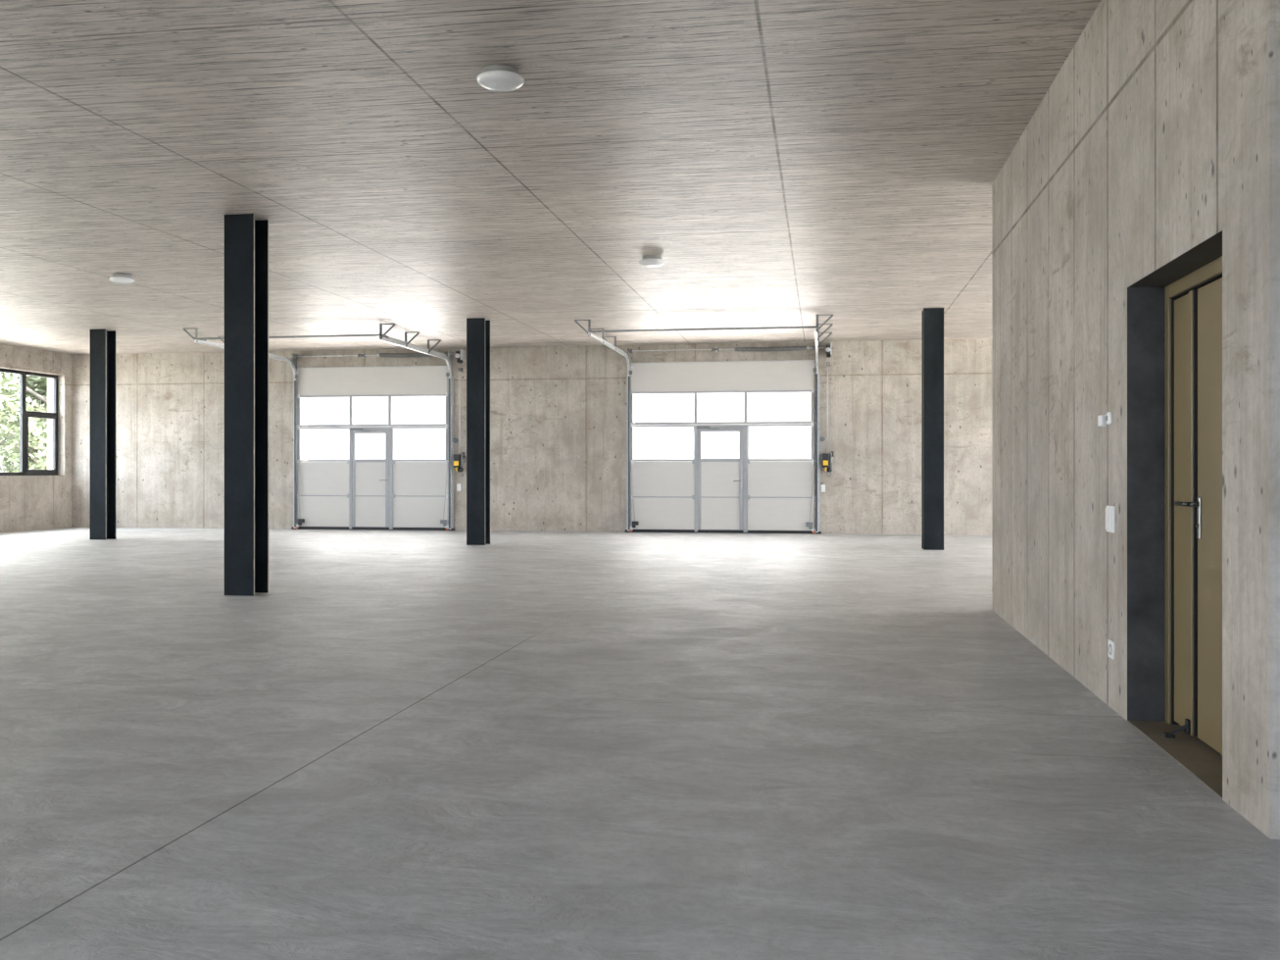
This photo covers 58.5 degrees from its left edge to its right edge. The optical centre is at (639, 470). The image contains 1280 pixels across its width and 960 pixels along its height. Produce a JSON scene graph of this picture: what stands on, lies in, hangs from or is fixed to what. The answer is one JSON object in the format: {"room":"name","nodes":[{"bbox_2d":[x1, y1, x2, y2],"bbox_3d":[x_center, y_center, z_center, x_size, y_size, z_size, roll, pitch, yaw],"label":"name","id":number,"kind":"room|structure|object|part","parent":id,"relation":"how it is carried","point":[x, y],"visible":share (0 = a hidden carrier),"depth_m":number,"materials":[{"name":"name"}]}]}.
{"room":"empty warehouse","nodes":[
{"label":"empty warehouse","id":0,"kind":"room"},
{"bbox_2d":[0,343,71,532],"bbox_3d":[-15.735,-0.690,11.919,0.450,4.000,29.550,0,0,9],"label":"wall","id":1,"kind":"structure","parent":0,"point":[26,502],"depth_m":25.64,"materials":[{"name":"beige concrete"}]},
{"bbox_2d":[0,368,57,475],"bbox_3d":[-13.687,-1.040,24.276,0.148,2.300,4.000,0,0,9],"label":"window","id":2,"kind":"structure","parent":1,"relation":"in","point":[24,415],"depth_m":25.22,"materials":[{"name":"black metal"}]},
{"bbox_3d":[-13.480,-0.602,25.689,0.068,1.298,1.025,0,0,9],"label":"sash","id":3,"kind":"part","parent":2,"relation":"part of","materials":[{"name":"clear glass"}]},
{"bbox_2d":[71,338,991,535],"bbox_3d":[0.091,-0.690,24.546,27.700,4.000,0.400,0,0,9],"label":"wall","id":4,"kind":"structure","parent":0,"point":[558,414],"depth_m":24.63,"materials":[{"name":"beige concrete"}]},
{"bbox_2d":[183,323,454,530],"bbox_3d":[-6.242,-0.690,23.238,4.202,4.000,4.190,0,0,9],"label":"frame","id":5,"kind":"object","parent":4,"relation":"attached to","point":[425,352],"visible":0.99,"depth_m":24.91,"materials":[{"name":"metal"}]},
{"bbox_3d":[-7.710,-2.443,25.481,0.026,0.330,0.224,0,0,9],"label":"bearing plate","id":6,"kind":"part","parent":5,"relation":"part of","materials":[{"name":"metal"}]},
{"bbox_3d":[-4.146,-2.443,24.909,0.026,0.330,0.224,0,0,9],"label":"bearing plate","id":7,"kind":"part","parent":5,"relation":"part of","materials":[{"name":"metal"}]},
{"bbox_2d":[295,365,448,530],"bbox_3d":[-5.929,-0.496,25.247,3.600,3.612,0.131,0,0,9],"label":"door","id":8,"kind":"structure","parent":4,"relation":"in","point":[388,493],"depth_m":25.25,"materials":[{"name":"metal"}]},
{"bbox_3d":[-5.955,0.195,25.277,0.854,2.170,0.048,0,0,9],"label":"wicket door","id":9,"kind":"part","parent":8,"relation":"part of","materials":[{"name":"metal"}]},
{"bbox_3d":[-5.946,0.169,25.282,1.055,2.242,0.068,0,0,9],"label":"wicket frame","id":10,"kind":"part","parent":8,"relation":"part of","materials":[{"name":"metal"}]},
{"bbox_3d":[-5.924,-2.291,25.276,3.520,0.022,0.048,0,0,9],"label":"rail","id":11,"kind":"part","parent":8,"relation":"part of","materials":[{"name":"metal"}]},
{"bbox_3d":[-5.654,0.270,25.171,0.181,0.240,0.068,0,0,9],"label":"handle","id":12,"kind":"part","parent":8,"relation":"part of","materials":[{"name":"metal"}]},
{"bbox_2d":[456,483,460,491],"bbox_3d":[-3.965,0.365,24.986,0.085,0.155,0.016,0,0,9],"label":"wall switch","id":13,"kind":"object","parent":4,"relation":"attached to","point":[458,484],"visible":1,"depth_m":24.98,"materials":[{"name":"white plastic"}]},
{"bbox_2d":[452,348,464,476],"bbox_3d":[-3.963,-1.257,24.865,0.289,2.766,0.254,0,0,9],"label":"operator","id":14,"kind":"object","parent":4,"relation":"attached to","point":[460,355],"visible":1,"depth_m":24.87,"materials":[{"name":"metal"}]},
{"bbox_3d":[-3.944,-1.370,24.900,0.010,1.960,0.010,0,0,-13],"label":"chain","id":15,"kind":"part","parent":14,"relation":"part of","materials":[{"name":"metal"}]},
{"bbox_3d":[-3.927,-1.370,24.897,0.010,1.960,0.010,0,0,-13],"label":"chain","id":16,"kind":"part","parent":14,"relation":"part of","materials":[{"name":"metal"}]},
{"bbox_3d":[-3.878,-0.210,24.869,0.071,0.320,0.071,0,0,9],"label":"motor","id":17,"kind":"part","parent":14,"relation":"part of","materials":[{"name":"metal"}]},
{"bbox_3d":[-3.871,-2.525,24.878,0.030,0.230,0.200,0,0,9],"label":"mounting plate","id":18,"kind":"part","parent":14,"relation":"part of","materials":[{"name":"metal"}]},
{"bbox_2d":[574,314,833,534],"bbox_3d":[1.398,-0.690,22.012,4.557,4.000,4.190,0,0,9],"label":"frame","id":19,"kind":"object","parent":4,"relation":"attached to","point":[590,332],"visible":1,"depth_m":23.66,"materials":[{"name":"metal"}]},
{"bbox_2d":[629,359,816,533],"bbox_3d":[1.711,-0.496,24.021,3.955,3.612,0.131,0,0,9],"label":"door","id":20,"kind":"structure","parent":4,"relation":"in","point":[743,494],"depth_m":24.03,"materials":[{"name":"metal"}]},
{"bbox_3d":[1.699,0.195,24.049,0.954,2.170,0.048,0,0,9],"label":"wicket door","id":21,"kind":"part","parent":20,"relation":"part of","materials":[{"name":"metal"}]},
{"bbox_3d":[1.709,0.169,24.053,1.160,2.242,0.068,0,0,9],"label":"wicket frame","id":22,"kind":"part","parent":20,"relation":"part of","materials":[{"name":"metal"}]},
{"bbox_3d":[1.716,-2.291,24.050,3.875,0.022,0.048,0,0,9],"label":"rail","id":23,"kind":"part","parent":20,"relation":"part of","materials":[{"name":"metal"}]},
{"bbox_3d":[2.049,0.270,23.935,0.181,0.240,0.068,0,0,9],"label":"handle","id":24,"kind":"part","parent":20,"relation":"part of","materials":[{"name":"metal"}]},
{"bbox_2d":[821,484,825,492],"bbox_3d":[3.805,0.365,23.739,0.085,0.155,0.016,0,0,9],"label":"wall switch","id":25,"kind":"object","parent":4,"relation":"attached to","point":[822,485],"visible":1,"depth_m":23.73,"materials":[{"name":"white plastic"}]},
{"bbox_2d":[819,342,834,476],"bbox_3d":[3.857,-1.257,23.610,0.289,2.766,0.254,0,0,9],"label":"operator","id":26,"kind":"object","parent":4,"relation":"attached to","point":[826,458],"visible":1,"depth_m":23.57,"materials":[{"name":"black plastic"}]},
{"bbox_3d":[3.942,-0.210,23.614,0.071,0.320,0.071,0,0,9],"label":"motor","id":27,"kind":"part","parent":26,"relation":"part of","materials":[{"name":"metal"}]},
{"bbox_2d":[0,0,1100,354],"bbox_3d":[-2.286,-2.865,9.735,27.700,0.350,30.400,0,0,9],"label":"ceiling","id":28,"kind":"structure","parent":0,"point":[785,163],"depth_m":9.81,"materials":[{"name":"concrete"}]},
{"bbox_2d":[108,273,134,284],"bbox_3d":[-7.122,-2.630,15.697,0.320,0.120,0.320,0,0,9],"label":"ceiling light","id":29,"kind":"object","parent":28,"relation":"attached to","point":[122,278],"visible":1,"depth_m":15.60,"materials":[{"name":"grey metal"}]},
{"bbox_2d":[476,64,524,92],"bbox_3d":[-0.937,-2.630,7.676,0.320,0.120,0.320,0,0,9],"label":"ceiling light","id":30,"kind":"object","parent":28,"relation":"attached to","point":[494,77],"visible":1,"depth_m":7.58,"materials":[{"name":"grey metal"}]},
{"bbox_2d":[639,254,664,266],"bbox_3d":[0.150,-2.630,14.358,0.320,0.120,0.320,0,0,9],"label":"ceiling light","id":31,"kind":"object","parent":28,"relation":"attached to","point":[648,260],"visible":1,"depth_m":14.25,"materials":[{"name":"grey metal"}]},
{"bbox_2d":[639,258,664,266],"bbox_3d":[0.150,-2.607,14.358,0.320,0.074,0.320,0,0,9],"label":"diffuser","id":32,"kind":"object","parent":31,"relation":"attached to","point":[644,262],"depth_m":14.26,"materials":[{"name":"plastic"}]},
{"bbox_2d":[0,527,1279,959],"bbox_3d":[-2.286,1.458,9.735,27.700,0.304,30.400,0,0,9],"label":"floor","id":33,"kind":"structure","parent":0,"point":[412,744],"depth_m":5.08,"materials":[{"name":"concrete"}]},
{"bbox_2d":[89,328,116,539],"bbox_3d":[-10.276,-0.690,21.855,0.336,4.000,0.335,0,0,9],"label":"steel column","id":34,"kind":"structure","parent":33,"relation":"on","point":[102,342],"depth_m":21.70,"materials":[{"name":"black metal"}]},
{"bbox_2d":[224,213,269,595],"bbox_3d":[-4.183,-0.690,12.146,0.336,4.000,0.335,0,0,9],"label":"steel column","id":35,"kind":"structure","parent":33,"relation":"on","point":[246,239],"depth_m":11.99,"materials":[{"name":"black metal"}]},
{"bbox_2d":[466,317,490,544],"bbox_3d":[-2.872,-0.690,20.312,0.336,4.000,0.335,0,0,9],"label":"steel column","id":36,"kind":"structure","parent":33,"relation":"on","point":[477,328],"depth_m":20.15,"materials":[{"name":"black metal"}]},
{"bbox_2d":[921,307,943,549],"bbox_3d":[4.888,-0.690,19.066,0.336,4.000,0.335,0,0,9],"label":"steel column","id":37,"kind":"structure","parent":33,"relation":"on","point":[932,319],"depth_m":18.90,"materials":[{"name":"black metal"}]},
{"bbox_2d":[991,0,1279,838],"bbox_3d":[3.025,-0.690,7.364,0.500,4.000,6.760,0,0,9],"label":"wall","id":38,"kind":"structure","parent":0,"point":[1151,157],"depth_m":5.97,"materials":[{"name":"grey concrete"}]},
{"bbox_2d":[1097,414,1106,426],"bbox_3d":[2.613,-0.282,6.452,0.034,0.068,0.075,0,0,9],"label":"sensor box","id":39,"kind":"object","parent":38,"relation":"attached to","point":[1102,421],"visible":0.93,"depth_m":6.42,"materials":[{"name":"white plastic"}]},
{"bbox_2d":[1105,411,1111,424],"bbox_3d":[2.596,-0.290,6.329,0.027,0.070,0.068,0,0,9],"label":"button","id":40,"kind":"object","parent":38,"relation":"attached to","point":[1108,414],"visible":1,"depth_m":6.30,"materials":[{"name":"white plastic"}]},
{"bbox_2d":[1105,505,1115,533],"bbox_3d":[2.593,0.267,6.301,0.017,0.145,0.155,0,0,9],"label":"wall switch","id":41,"kind":"object","parent":38,"relation":"attached to","point":[1109,510],"visible":1,"depth_m":6.26,"materials":[{"name":"white plastic"}]},
{"bbox_2d":[1108,639,1115,659],"bbox_3d":[2.592,0.983,6.281,0.013,0.098,0.115,0,0,9],"label":"wall socket","id":42,"kind":"object","parent":38,"relation":"attached to","point":[1111,644],"visible":1,"depth_m":6.25,"materials":[{"name":"white plastic"}]},
{"bbox_2d":[1162,255,1222,754],"bbox_3d":[2.615,0.174,5.234,0.205,2.264,1.445,0,0,9],"label":"door","id":43,"kind":"structure","parent":38,"relation":"in","point":[1193,303],"depth_m":5.51,"materials":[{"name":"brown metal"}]},
{"bbox_3d":[2.644,0.160,5.522,0.070,0.024,0.152,0,0,9],"label":"lever","id":44,"kind":"part","parent":43,"relation":"part of","materials":[{"name":"metal"}]},
{"bbox_3d":[-10.848,1.680,27.061,150.000,0.100,170.000,0,0,9],"label":"ground","id":45,"kind":"structure","parent":0,"visible":0},
{"bbox_3d":[-31.401,1.615,50.768,41.900,0.030,69.700,0,0,9],"label":"path","id":46,"kind":"object","parent":45,"relation":"on","visible":0},
{"bbox_2d":[0,371,47,472],"bbox_3d":[-18.702,-1.730,35.834,5.057,6.733,5.256,0,0,-39],"label":"leafy tree","id":47,"kind":"object","parent":46,"relation":"on","point":[36,386],"visible":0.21,"depth_m":34.63,"materials":[{"name":"green plant"}]},
{"bbox_2d":[0,372,47,472],"bbox_3d":[-21.973,-2.748,44.388,7.407,8.765,7.266,0,0,9],"label":"leafy tree","id":48,"kind":"object","parent":46,"relation":"on","point":[1,455],"visible":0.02,"depth_m":43.27,"materials":[{"name":"plant"}]}
]}

